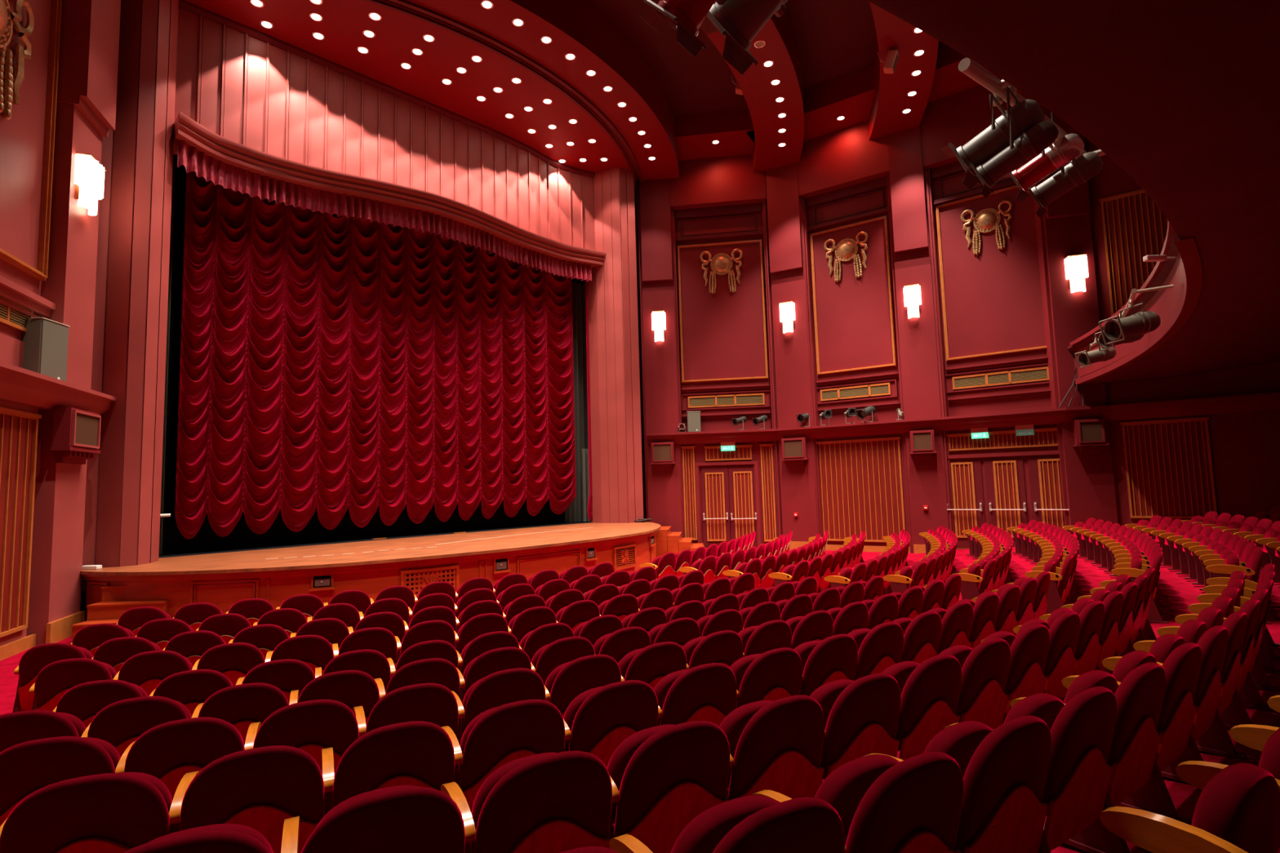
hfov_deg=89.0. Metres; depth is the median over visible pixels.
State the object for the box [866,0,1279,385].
balcony
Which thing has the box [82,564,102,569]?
paper roll
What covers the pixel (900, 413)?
spotlight
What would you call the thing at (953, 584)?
chair
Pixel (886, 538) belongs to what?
chair
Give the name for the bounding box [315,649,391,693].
chair
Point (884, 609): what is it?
chair
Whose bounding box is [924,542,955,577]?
chair
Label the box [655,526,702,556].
steps
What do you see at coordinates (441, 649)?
chair
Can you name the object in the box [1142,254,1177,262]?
lamp
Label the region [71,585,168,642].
steps
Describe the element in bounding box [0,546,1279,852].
floor
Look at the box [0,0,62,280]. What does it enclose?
trim
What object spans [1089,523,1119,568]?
chair
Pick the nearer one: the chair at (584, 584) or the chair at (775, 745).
the chair at (775, 745)
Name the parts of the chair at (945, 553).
seat, panel, backrest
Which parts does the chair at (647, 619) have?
seat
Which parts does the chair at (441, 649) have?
armrest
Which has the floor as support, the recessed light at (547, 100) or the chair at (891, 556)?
the chair at (891, 556)
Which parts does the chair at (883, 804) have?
armrest, seat, backrest, panel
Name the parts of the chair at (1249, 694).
armrest, seat, panel, backrest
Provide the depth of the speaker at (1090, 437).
14.89 m
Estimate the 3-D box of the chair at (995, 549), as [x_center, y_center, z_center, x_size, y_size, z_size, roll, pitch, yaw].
[5.705,2.252,10.416,0.487,0.765,0.569,-5,-6,31]
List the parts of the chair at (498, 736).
armrest, seat, panel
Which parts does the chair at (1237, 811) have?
armrest, seat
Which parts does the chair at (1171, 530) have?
armrest, seat, backrest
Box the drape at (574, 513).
[564,281,588,522]
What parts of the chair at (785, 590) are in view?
seat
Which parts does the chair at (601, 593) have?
seat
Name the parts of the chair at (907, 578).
armrest, seat, backrest, panel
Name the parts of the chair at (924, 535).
armrest, armrest, seat, backrest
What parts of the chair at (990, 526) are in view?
armrest, seat, backrest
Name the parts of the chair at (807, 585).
seat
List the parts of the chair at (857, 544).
panel, backrest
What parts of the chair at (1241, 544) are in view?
armrest, seat, backrest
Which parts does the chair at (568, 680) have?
armrest, seat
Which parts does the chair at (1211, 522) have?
armrest, seat, backrest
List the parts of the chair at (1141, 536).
armrest, seat, backrest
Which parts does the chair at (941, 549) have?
seat, panel, backrest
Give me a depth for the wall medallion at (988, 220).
16.67 m
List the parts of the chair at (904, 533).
armrest, backrest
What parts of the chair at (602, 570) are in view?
seat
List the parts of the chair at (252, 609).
panel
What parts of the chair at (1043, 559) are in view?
armrest, seat, backrest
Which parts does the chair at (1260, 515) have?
seat, backrest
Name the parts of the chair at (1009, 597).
seat, panel, backrest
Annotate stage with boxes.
[80,520,660,621]
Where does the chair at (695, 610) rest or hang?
on the floor
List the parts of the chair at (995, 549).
armrest, seat, backrest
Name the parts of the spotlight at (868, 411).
gel frame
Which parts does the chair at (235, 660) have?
armrest, backrest, panel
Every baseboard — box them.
[0,610,85,661]
[702,541,968,553]
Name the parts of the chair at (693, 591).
seat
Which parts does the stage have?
panel moulding, panel moulding, floodlight niche frame, floodlight glass, floodlight niche frame, floodlight glass, panel moulding, floodlight glass, floodlight niche frame, floodlight niche frame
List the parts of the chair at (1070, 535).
armrest, seat, backrest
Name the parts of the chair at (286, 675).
armrest, panel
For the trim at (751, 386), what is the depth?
19.64 m
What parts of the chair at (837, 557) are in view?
panel, backrest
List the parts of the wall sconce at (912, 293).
glass, glass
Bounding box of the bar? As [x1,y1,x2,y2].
[160,513,170,517]
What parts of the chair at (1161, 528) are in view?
armrest, seat, backrest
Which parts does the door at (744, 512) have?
panel, panel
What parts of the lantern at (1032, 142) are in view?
gel frame, barn door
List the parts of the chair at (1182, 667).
armrest, seat, panel, backrest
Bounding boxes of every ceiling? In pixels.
[184,0,938,204]
[590,0,942,116]
[674,43,999,160]
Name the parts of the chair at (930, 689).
seat, panel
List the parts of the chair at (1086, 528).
armrest, seat, backrest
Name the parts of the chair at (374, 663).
armrest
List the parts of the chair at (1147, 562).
armrest, seat, backrest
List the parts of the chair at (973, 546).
armrest, armrest, seat, backrest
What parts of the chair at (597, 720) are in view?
armrest, seat, panel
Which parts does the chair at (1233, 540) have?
armrest, seat, backrest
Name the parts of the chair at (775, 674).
seat, panel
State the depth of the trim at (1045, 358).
16.32 m
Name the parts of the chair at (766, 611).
seat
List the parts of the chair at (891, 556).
panel, backrest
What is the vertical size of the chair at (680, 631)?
0.765 m
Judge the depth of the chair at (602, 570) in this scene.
10.55 m
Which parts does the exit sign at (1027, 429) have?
light panel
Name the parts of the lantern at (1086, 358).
gel frame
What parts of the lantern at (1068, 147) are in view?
gel frame, barn door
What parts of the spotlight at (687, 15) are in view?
barn door, gel frame, barn door, tilt knob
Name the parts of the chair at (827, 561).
panel, backrest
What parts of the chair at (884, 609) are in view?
seat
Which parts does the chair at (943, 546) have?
seat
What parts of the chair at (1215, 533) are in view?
armrest, seat, backrest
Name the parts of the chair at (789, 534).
backrest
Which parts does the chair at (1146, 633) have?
armrest, armrest, seat, panel, backrest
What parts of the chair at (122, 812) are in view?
armrest, panel, seat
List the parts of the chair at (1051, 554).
armrest, seat, backrest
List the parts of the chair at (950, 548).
seat, panel, backrest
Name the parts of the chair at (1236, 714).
armrest, seat, panel, backrest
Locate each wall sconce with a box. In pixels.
[74,152,106,215]
[651,310,666,342]
[778,301,795,333]
[902,283,921,318]
[1064,253,1088,293]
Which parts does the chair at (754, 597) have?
seat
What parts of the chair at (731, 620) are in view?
seat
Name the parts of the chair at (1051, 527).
armrest, seat, backrest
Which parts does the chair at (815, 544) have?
backrest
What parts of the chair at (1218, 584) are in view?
armrest, armrest, seat, backrest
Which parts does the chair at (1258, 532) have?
armrest, seat, backrest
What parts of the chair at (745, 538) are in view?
backrest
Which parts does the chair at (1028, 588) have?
seat, panel, backrest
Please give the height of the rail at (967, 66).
0.076 m
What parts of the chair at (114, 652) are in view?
panel, seat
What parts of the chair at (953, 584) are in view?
backrest, panel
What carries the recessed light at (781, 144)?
in the ceiling at (343, 24)
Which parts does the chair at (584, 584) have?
seat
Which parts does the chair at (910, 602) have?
seat, panel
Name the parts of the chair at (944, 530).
armrest, seat, backrest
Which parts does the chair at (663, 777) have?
armrest, seat, panel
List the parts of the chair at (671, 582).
seat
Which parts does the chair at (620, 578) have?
seat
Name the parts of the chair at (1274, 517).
seat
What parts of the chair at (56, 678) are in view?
armrest, panel, seat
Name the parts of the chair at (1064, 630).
seat, panel, backrest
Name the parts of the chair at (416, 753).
armrest, panel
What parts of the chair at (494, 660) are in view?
armrest, seat, backrest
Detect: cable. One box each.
[635,518,653,522]
[1058,366,1076,407]
[1067,384,1077,407]
[1081,384,1084,406]
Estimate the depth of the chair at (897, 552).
11.31 m
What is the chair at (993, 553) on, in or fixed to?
on the floor
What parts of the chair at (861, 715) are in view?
seat, panel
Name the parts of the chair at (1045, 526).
armrest, seat, backrest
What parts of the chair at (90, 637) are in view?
panel, seat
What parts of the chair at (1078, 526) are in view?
armrest, armrest, seat, backrest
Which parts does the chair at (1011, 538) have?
armrest, backrest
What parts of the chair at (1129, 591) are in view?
armrest, seat, panel, backrest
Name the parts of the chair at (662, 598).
seat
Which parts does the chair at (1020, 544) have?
armrest, armrest, seat, backrest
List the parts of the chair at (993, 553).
seat, panel, backrest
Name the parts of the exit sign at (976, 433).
light panel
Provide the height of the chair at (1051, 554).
0.765 m
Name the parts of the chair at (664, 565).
armrest, seat, backrest, panel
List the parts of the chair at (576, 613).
seat, panel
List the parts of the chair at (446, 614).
armrest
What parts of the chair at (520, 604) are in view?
seat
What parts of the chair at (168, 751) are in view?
armrest, panel, backrest, seat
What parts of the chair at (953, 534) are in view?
armrest, backrest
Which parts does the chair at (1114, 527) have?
armrest, seat, backrest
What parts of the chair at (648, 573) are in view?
seat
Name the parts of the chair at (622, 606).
seat, panel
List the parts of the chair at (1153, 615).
armrest, seat, panel, backrest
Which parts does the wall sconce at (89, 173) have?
glass, glass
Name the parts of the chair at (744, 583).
seat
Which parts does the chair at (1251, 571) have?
armrest, seat, backrest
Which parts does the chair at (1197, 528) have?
armrest, seat, backrest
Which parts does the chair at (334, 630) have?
armrest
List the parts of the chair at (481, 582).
seat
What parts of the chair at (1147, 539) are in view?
armrest, seat, backrest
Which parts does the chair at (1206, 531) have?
armrest, seat, backrest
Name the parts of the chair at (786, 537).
backrest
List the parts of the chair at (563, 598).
seat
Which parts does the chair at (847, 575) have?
armrest, seat, backrest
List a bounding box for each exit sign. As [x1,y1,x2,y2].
[720,441,735,451]
[970,426,989,439]
[1014,424,1035,435]
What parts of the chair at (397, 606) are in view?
armrest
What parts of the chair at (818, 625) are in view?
seat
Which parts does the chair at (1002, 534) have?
armrest, seat, backrest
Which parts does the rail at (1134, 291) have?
rail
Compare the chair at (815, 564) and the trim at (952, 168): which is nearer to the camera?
the chair at (815, 564)
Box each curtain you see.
[174,171,576,539]
[585,280,592,519]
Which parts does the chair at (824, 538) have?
backrest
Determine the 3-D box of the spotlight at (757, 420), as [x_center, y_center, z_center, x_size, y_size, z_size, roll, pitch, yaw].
[3.538,-0.123,19.167,0.517,0.442,0.299,3,-7,-45]
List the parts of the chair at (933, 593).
seat, panel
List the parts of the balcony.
rail, rail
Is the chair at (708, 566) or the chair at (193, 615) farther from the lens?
the chair at (708, 566)
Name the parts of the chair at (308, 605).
panel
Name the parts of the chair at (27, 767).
panel, seat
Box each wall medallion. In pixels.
[0,0,34,119]
[700,248,742,293]
[823,231,868,282]
[960,200,1013,254]
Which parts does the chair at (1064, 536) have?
armrest, seat, backrest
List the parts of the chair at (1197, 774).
armrest, seat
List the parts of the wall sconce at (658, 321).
glass, glass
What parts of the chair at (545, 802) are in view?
armrest, seat, panel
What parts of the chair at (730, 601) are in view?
seat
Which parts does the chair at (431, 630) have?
armrest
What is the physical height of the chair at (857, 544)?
0.765 m
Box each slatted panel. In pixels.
[0,406,41,637]
[680,445,697,540]
[703,444,752,461]
[759,444,776,541]
[815,436,905,542]
[946,427,1057,450]
[1098,188,1168,315]
[1120,417,1217,518]
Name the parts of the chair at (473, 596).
seat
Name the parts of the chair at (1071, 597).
armrest, seat, backrest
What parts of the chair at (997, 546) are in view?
armrest, seat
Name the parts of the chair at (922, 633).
seat, panel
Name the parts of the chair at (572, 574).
seat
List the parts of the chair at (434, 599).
armrest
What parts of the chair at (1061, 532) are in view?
armrest, seat, backrest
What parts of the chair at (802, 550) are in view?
backrest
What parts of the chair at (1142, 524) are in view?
armrest, armrest, seat, backrest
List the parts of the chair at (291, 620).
panel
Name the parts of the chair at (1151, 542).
armrest, seat, backrest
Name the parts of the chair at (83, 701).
panel, seat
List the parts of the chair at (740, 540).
backrest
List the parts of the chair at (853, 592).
seat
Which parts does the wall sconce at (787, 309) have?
glass, glass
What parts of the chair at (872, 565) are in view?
backrest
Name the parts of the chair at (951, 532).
armrest, seat, backrest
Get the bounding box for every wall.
[0,0,120,646]
[82,0,644,567]
[633,170,644,519]
[636,77,1279,553]
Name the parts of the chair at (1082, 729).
seat, panel, backrest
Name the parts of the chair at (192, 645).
panel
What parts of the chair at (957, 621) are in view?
seat, panel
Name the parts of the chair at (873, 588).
seat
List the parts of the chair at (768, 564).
panel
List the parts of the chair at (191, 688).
panel, backrest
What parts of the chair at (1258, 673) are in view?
armrest, seat, panel, backrest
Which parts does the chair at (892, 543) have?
armrest, backrest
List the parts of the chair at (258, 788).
armrest, panel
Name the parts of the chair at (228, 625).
panel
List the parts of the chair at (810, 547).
backrest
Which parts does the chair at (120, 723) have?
armrest, panel, seat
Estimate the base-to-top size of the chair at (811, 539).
0.765 m
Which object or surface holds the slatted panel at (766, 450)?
attached to the wall at (1019, 295)
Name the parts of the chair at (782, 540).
backrest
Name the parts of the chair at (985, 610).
seat, panel, backrest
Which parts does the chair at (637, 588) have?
seat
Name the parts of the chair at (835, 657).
seat, panel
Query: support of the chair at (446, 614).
on the floor
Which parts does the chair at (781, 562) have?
panel, backrest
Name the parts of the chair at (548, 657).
armrest, seat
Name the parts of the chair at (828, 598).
seat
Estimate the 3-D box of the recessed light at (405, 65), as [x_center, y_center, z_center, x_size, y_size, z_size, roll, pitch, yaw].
[-5.151,-7.935,14.339,0.250,0.012,0.250,3,-7,-45]
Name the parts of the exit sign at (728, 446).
light panel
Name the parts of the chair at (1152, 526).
armrest, seat, backrest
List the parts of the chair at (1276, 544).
armrest, seat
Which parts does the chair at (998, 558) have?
armrest, seat, panel, backrest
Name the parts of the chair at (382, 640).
armrest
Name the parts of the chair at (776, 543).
backrest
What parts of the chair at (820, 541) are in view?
backrest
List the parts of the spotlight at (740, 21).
barn door, gel frame, barn door, tilt knob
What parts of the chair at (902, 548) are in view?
panel, backrest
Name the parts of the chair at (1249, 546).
armrest, seat, backrest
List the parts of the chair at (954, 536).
armrest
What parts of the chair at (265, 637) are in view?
backrest, panel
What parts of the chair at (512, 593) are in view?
seat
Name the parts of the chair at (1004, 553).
seat, panel, backrest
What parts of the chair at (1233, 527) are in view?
armrest, seat, backrest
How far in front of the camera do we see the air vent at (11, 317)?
8.74 m
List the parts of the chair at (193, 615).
panel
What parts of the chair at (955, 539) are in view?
armrest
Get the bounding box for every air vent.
[0,297,33,332]
[688,393,764,408]
[820,382,890,400]
[951,366,1048,389]
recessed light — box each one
[248,0,264,7]
[259,19,273,29]
[309,0,323,4]
[309,12,323,21]
[311,31,324,39]
[356,45,368,53]
[362,29,375,38]
[368,11,382,21]
[400,62,412,69]
[411,47,423,55]
[422,34,435,42]
[440,78,452,84]
[455,66,466,73]
[471,54,482,62]
[475,95,486,102]
[480,0,493,8]
[492,86,503,93]
[504,112,514,119]
[511,17,524,26]
[511,76,521,84]
[523,106,533,111]
[526,128,536,133]
[540,35,552,44]
[542,97,552,104]
[544,143,553,148]
[547,124,557,129]
[557,159,566,163]
[564,53,576,60]
[565,141,574,146]
[568,118,577,124]
[578,157,586,162]
[585,69,596,76]
[587,138,596,143]
[600,157,608,161]
[602,85,613,92]
[617,101,626,107]
[627,116,637,121]
[636,129,646,135]
[643,143,652,148]
[647,155,656,160]
[711,139,719,144]
[753,40,765,48]
[762,59,773,67]
[769,79,781,85]
[774,96,785,102]
[777,112,786,118]
[777,128,786,133]
[777,142,786,146]
[835,115,845,120]
[901,107,911,114]
[906,90,917,97]
[911,69,922,76]
[912,26,923,33]
[913,48,925,56]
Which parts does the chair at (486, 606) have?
armrest, seat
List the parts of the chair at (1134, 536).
armrest, seat, backrest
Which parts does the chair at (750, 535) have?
backrest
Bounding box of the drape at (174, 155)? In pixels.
[159,154,176,554]
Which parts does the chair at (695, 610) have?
seat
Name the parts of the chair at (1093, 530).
armrest, seat, backrest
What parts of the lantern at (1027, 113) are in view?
barn door, gel frame, barn door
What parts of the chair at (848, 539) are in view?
armrest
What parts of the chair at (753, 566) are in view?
armrest, seat, backrest, panel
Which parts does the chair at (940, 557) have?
seat, panel, backrest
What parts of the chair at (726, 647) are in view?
seat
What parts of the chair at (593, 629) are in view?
seat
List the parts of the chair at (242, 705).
armrest, backrest, panel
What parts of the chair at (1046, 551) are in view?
armrest, seat, backrest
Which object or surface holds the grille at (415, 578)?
attached to the stage
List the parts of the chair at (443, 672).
armrest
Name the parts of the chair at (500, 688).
armrest, seat, backrest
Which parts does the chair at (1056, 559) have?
armrest, seat, panel, backrest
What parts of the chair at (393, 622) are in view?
armrest, backrest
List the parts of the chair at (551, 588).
seat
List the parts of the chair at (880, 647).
seat, panel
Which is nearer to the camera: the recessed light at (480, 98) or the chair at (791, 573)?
the chair at (791, 573)
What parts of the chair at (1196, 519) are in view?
seat, backrest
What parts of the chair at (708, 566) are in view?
armrest, seat, backrest, panel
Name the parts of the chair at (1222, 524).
armrest, seat, backrest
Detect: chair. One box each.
[0,710,86,752]
[0,736,120,826]
[0,772,173,852]
[12,642,93,712]
[28,657,116,711]
[52,680,147,728]
[71,623,135,657]
[80,696,191,757]
[92,636,161,673]
[113,650,192,696]
[115,717,244,800]
[116,606,171,635]
[124,823,273,852]
[135,618,194,650]
[149,669,232,717]
[162,630,226,666]
[168,745,324,852]
[173,602,223,631]
[191,642,265,685]
[191,682,288,746]
[195,613,250,644]
[225,598,274,626]
[228,624,288,661]
[235,659,315,703]
[244,699,359,777]
[253,608,306,638]
[265,635,333,675]
[275,594,324,622]
[280,785,465,852]
[288,670,379,726]
[290,617,349,649]
[307,603,360,631]
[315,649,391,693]
[321,721,454,814]
[323,590,371,617]
[331,627,397,670]
[347,612,404,656]
[353,683,458,739]
[359,598,409,626]
[369,586,415,611]
[374,657,460,699]
[386,640,458,677]
[395,620,455,662]
[403,605,456,634]
[408,593,454,623]
[413,581,455,604]
[440,751,612,852]
[441,699,565,813]
[451,667,545,787]
[453,613,508,655]
[454,588,497,618]
[455,577,493,604]
[455,600,503,633]
[456,631,519,675]
[456,646,531,736]
[493,573,528,598]
[496,583,535,610]
[502,594,546,626]
[507,606,556,644]
[519,622,573,662]
[527,569,559,591]
[530,636,595,684]
[534,578,570,601]
[544,654,621,718]
[545,589,584,615]
[555,600,599,631]
[559,565,588,584]
[560,846,618,852]
[563,680,658,768]
[569,574,602,594]
[573,614,623,646]
[583,583,619,605]
[586,562,614,578]
[593,626,650,664]
[598,594,638,621]
[600,570,631,588]
[606,720,729,852]
[608,795,844,852]
[618,578,651,598]
[618,641,686,689]
[621,607,666,632]
[629,566,657,582]
[636,587,673,611]
[639,552,675,578]
[648,617,700,647]
[649,574,679,591]
[653,662,737,726]
[664,600,706,622]
[671,582,704,606]
[674,549,692,577]
[677,569,704,587]
[678,555,716,583]
[682,630,742,669]
[690,546,706,567]
[696,608,742,636]
[701,577,731,601]
[702,593,739,616]
[705,543,717,557]
[715,552,732,578]
[716,541,728,556]
[719,695,825,800]
[722,558,761,588]
[727,537,742,552]
[727,539,736,553]
[728,573,755,595]
[729,647,802,709]
[730,549,745,570]
[735,534,748,551]
[736,587,768,610]
[737,619,791,657]
[738,601,780,629]
[740,533,752,549]
[742,531,755,546]
[744,546,756,563]
[751,751,963,852]
[755,541,773,559]
[755,543,765,559]
[759,555,776,588]
[764,538,779,556]
[765,582,795,602]
[768,560,808,586]
[771,537,784,555]
[773,531,792,552]
[773,551,787,586]
[774,534,788,551]
[775,594,813,621]
[777,533,791,552]
[785,610,833,648]
[786,548,798,565]
[787,545,806,564]
[791,576,817,595]
[793,634,857,696]
[796,542,813,561]
[803,540,818,559]
[805,533,827,555]
[807,532,828,548]
[807,556,822,591]
[807,587,840,612]
[808,530,828,554]
[808,537,822,556]
[809,549,841,591]
[809,673,901,779]
[811,536,826,557]
[816,552,832,593]
[823,562,866,587]
[826,601,868,635]
[831,546,848,572]
[835,581,864,608]
[837,538,862,564]
[837,558,877,582]
[838,543,854,568]
[840,536,864,563]
[842,534,865,562]
[843,530,865,563]
[843,541,859,568]
[844,532,865,562]
[847,622,903,680]
[852,555,887,577]
[859,575,884,600]
[861,593,897,629]
[861,715,1051,852]
[874,551,894,595]
[879,542,907,567]
[880,547,900,594]
[881,653,961,759]
[882,528,907,563]
[882,539,909,566]
[882,560,926,594]
[884,537,910,559]
[885,531,910,566]
[886,533,909,565]
[886,535,910,565]
[886,545,904,570]
[890,586,923,619]
[891,611,942,663]
[894,556,936,585]
[913,579,944,613]
[919,525,942,556]
[919,546,952,583]
[920,552,943,579]
[923,573,961,610]
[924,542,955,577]
[925,527,946,539]
[927,540,956,575]
[927,601,973,654]
[928,528,951,542]
[928,549,949,582]
[929,530,955,569]
[929,537,957,573]
[930,533,958,573]
[930,535,956,573]
[938,637,1010,729]
[944,686,1116,852]
[949,584,1020,635]
[951,558,995,599]
[955,592,999,648]
[960,554,1002,591]
[961,522,988,558]
[967,550,1007,589]
[971,524,993,556]
[971,577,1036,636]
[973,546,1010,585]
[974,526,998,550]
[977,528,1002,542]
[977,543,1013,584]
[980,529,1009,571]
[980,540,1013,583]
[980,611,1079,711]
[982,532,1013,575]
[982,534,1014,580]
[982,537,1013,582]
[982,623,1049,724]
[991,571,1050,618]
[1007,519,1035,556]
[1009,662,1165,852]
[1013,600,1104,702]
[1018,520,1043,559]
[1024,522,1049,562]
[1024,555,1073,614]
[1028,524,1055,565]
[1031,551,1076,605]
[1032,526,1061,554]
[1036,528,1066,544]
[1036,546,1079,604]
[1039,531,1075,578]
[1039,591,1123,670]
[1040,533,1078,583]
[1040,542,1079,600]
[1041,536,1080,588]
[1041,539,1082,595]
[1060,582,1137,674]
[1062,517,1095,557]
[1062,642,1201,824]
[1076,519,1103,560]
[1076,574,1147,656]
[1084,520,1111,564]
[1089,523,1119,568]
[1089,567,1156,644]
[1095,524,1127,572]
[1099,763,1279,852]
[1101,527,1134,576]
[1102,625,1228,782]
[1106,529,1141,580]
[1109,533,1146,551]
[1111,551,1167,623]
[1112,535,1157,593]
[1113,546,1167,614]
[1114,538,1162,599]
[1114,542,1165,607]
[1124,515,1161,533]
[1133,611,1247,759]
[1142,516,1172,561]
[1151,519,1182,565]
[1156,599,1260,728]
[1159,520,1192,569]
[1167,523,1203,574]
[1174,525,1213,579]
[1174,587,1273,711]
[1174,728,1279,791]
[1182,511,1217,525]
[1182,528,1222,585]
[1187,578,1279,692]
[1188,531,1231,591]
[1194,534,1240,578]
[1196,570,1279,675]
[1199,537,1248,577]
[1202,512,1231,527]
[1202,563,1279,659]
[1203,542,1256,577]
[1205,546,1271,624]
[1212,514,1244,530]
[1222,516,1257,535]
[1229,724,1279,751]
[1233,518,1271,572]
[1244,506,1279,522]
[1244,520,1279,572]
[1255,528,1279,582]
[1266,533,1279,588]
[1266,695,1279,712]
[1269,513,1279,524]
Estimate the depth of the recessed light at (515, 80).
14.96 m
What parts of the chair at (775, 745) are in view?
armrest, seat, panel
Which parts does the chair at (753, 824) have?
armrest, seat, backrest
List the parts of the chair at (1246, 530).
armrest, seat, backrest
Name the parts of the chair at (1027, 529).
armrest, seat, backrest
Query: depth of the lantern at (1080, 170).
4.71 m
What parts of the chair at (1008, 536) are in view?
armrest, seat, backrest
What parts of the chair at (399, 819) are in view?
armrest, seat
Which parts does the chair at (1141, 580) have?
armrest, seat, panel, backrest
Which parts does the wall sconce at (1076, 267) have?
glass, glass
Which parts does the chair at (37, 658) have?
armrest, panel, backrest, seat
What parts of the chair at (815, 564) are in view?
backrest, panel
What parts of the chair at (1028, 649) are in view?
seat, panel, backrest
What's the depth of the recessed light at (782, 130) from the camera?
17.43 m
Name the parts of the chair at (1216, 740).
armrest, seat, panel, backrest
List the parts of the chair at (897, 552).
panel, backrest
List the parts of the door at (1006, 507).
panel, panel, panel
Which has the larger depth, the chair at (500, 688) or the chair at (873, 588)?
the chair at (873, 588)
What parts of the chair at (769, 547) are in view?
backrest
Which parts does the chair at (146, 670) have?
armrest, panel, seat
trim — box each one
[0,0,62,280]
[0,275,55,317]
[0,360,115,414]
[173,111,605,267]
[178,0,595,177]
[363,0,642,182]
[646,391,1279,444]
[675,202,762,241]
[677,239,768,382]
[681,383,770,419]
[806,176,888,231]
[809,215,896,375]
[816,371,901,413]
[931,159,1031,205]
[935,185,1047,361]
[945,355,1051,403]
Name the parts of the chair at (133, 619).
panel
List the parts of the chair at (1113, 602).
armrest, seat, panel, backrest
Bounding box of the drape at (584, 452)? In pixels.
[581,448,590,521]
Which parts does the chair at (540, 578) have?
seat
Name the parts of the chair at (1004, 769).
armrest, seat, backrest, panel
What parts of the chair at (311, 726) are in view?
armrest, backrest, panel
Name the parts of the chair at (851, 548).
panel, backrest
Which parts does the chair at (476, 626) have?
armrest, seat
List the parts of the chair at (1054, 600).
armrest, seat, backrest, panel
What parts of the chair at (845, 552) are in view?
panel, backrest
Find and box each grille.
[400,564,459,596]
[612,543,636,571]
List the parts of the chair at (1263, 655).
armrest, seat, backrest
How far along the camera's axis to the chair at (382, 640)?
6.07 m
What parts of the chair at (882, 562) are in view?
backrest, panel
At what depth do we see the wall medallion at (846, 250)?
18.61 m
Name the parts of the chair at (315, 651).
armrest, panel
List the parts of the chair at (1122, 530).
armrest, seat, backrest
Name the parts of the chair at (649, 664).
seat, panel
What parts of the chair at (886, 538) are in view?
armrest, backrest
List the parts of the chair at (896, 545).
backrest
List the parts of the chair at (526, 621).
seat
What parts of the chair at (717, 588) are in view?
seat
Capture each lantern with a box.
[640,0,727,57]
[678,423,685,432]
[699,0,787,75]
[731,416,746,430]
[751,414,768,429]
[795,413,809,426]
[819,409,831,425]
[844,408,856,423]
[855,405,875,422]
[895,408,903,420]
[941,93,1044,189]
[966,84,1058,197]
[1004,133,1084,201]
[1026,137,1103,217]
[1074,338,1115,368]
[1094,313,1144,351]
[1097,298,1160,345]
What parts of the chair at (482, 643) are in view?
armrest, seat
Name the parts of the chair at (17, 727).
seat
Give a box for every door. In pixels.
[694,461,760,548]
[943,450,1069,549]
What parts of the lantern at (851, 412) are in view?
gel frame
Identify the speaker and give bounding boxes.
[21,316,70,381]
[50,407,101,464]
[650,441,675,470]
[686,411,701,431]
[730,75,742,94]
[781,437,808,466]
[877,49,898,73]
[909,429,936,460]
[1071,418,1109,453]
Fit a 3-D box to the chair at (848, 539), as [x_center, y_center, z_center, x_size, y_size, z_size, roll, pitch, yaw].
[5.126,2.873,15.540,0.487,0.765,0.620,-3,-5,16]
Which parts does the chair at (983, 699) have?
seat, panel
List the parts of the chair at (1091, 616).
armrest, seat, panel, backrest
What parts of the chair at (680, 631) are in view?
seat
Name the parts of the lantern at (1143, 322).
gel frame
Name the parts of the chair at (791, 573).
armrest, seat, backrest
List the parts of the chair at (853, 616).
seat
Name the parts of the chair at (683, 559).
panel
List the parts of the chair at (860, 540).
backrest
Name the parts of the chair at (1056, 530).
armrest, seat, backrest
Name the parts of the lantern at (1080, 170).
gel frame, barn door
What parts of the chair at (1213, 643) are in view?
armrest, seat, panel, backrest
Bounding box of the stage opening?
[161,155,585,554]
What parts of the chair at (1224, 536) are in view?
armrest, seat, backrest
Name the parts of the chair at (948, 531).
armrest, backrest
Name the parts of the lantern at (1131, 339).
gel frame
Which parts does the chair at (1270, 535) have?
armrest, seat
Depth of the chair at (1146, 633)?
6.31 m
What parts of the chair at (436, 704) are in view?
armrest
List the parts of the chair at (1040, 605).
seat, panel, backrest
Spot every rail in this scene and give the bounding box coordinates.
[958,57,1105,158]
[1090,284,1173,347]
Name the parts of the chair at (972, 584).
armrest, seat, backrest, panel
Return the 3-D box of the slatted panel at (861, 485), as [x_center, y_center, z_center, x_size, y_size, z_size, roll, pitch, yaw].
[6.000,1.751,17.904,2.376,2.787,0.091,-5,-6,34]
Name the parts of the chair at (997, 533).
armrest, seat, backrest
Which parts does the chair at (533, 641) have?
seat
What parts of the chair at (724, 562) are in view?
panel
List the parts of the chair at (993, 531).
armrest, seat, backrest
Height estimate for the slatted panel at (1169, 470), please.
2.163 m
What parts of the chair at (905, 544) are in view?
backrest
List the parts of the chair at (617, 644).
seat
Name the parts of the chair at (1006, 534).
armrest, seat, backrest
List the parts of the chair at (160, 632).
panel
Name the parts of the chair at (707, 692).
armrest, seat, panel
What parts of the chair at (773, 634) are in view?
seat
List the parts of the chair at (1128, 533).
armrest, seat, backrest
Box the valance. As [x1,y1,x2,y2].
[177,138,591,281]
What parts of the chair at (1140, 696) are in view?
armrest, seat, panel, backrest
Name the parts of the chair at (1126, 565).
armrest, seat, backrest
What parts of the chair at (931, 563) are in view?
seat, backrest, panel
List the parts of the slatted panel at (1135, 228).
frame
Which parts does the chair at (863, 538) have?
backrest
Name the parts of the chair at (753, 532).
backrest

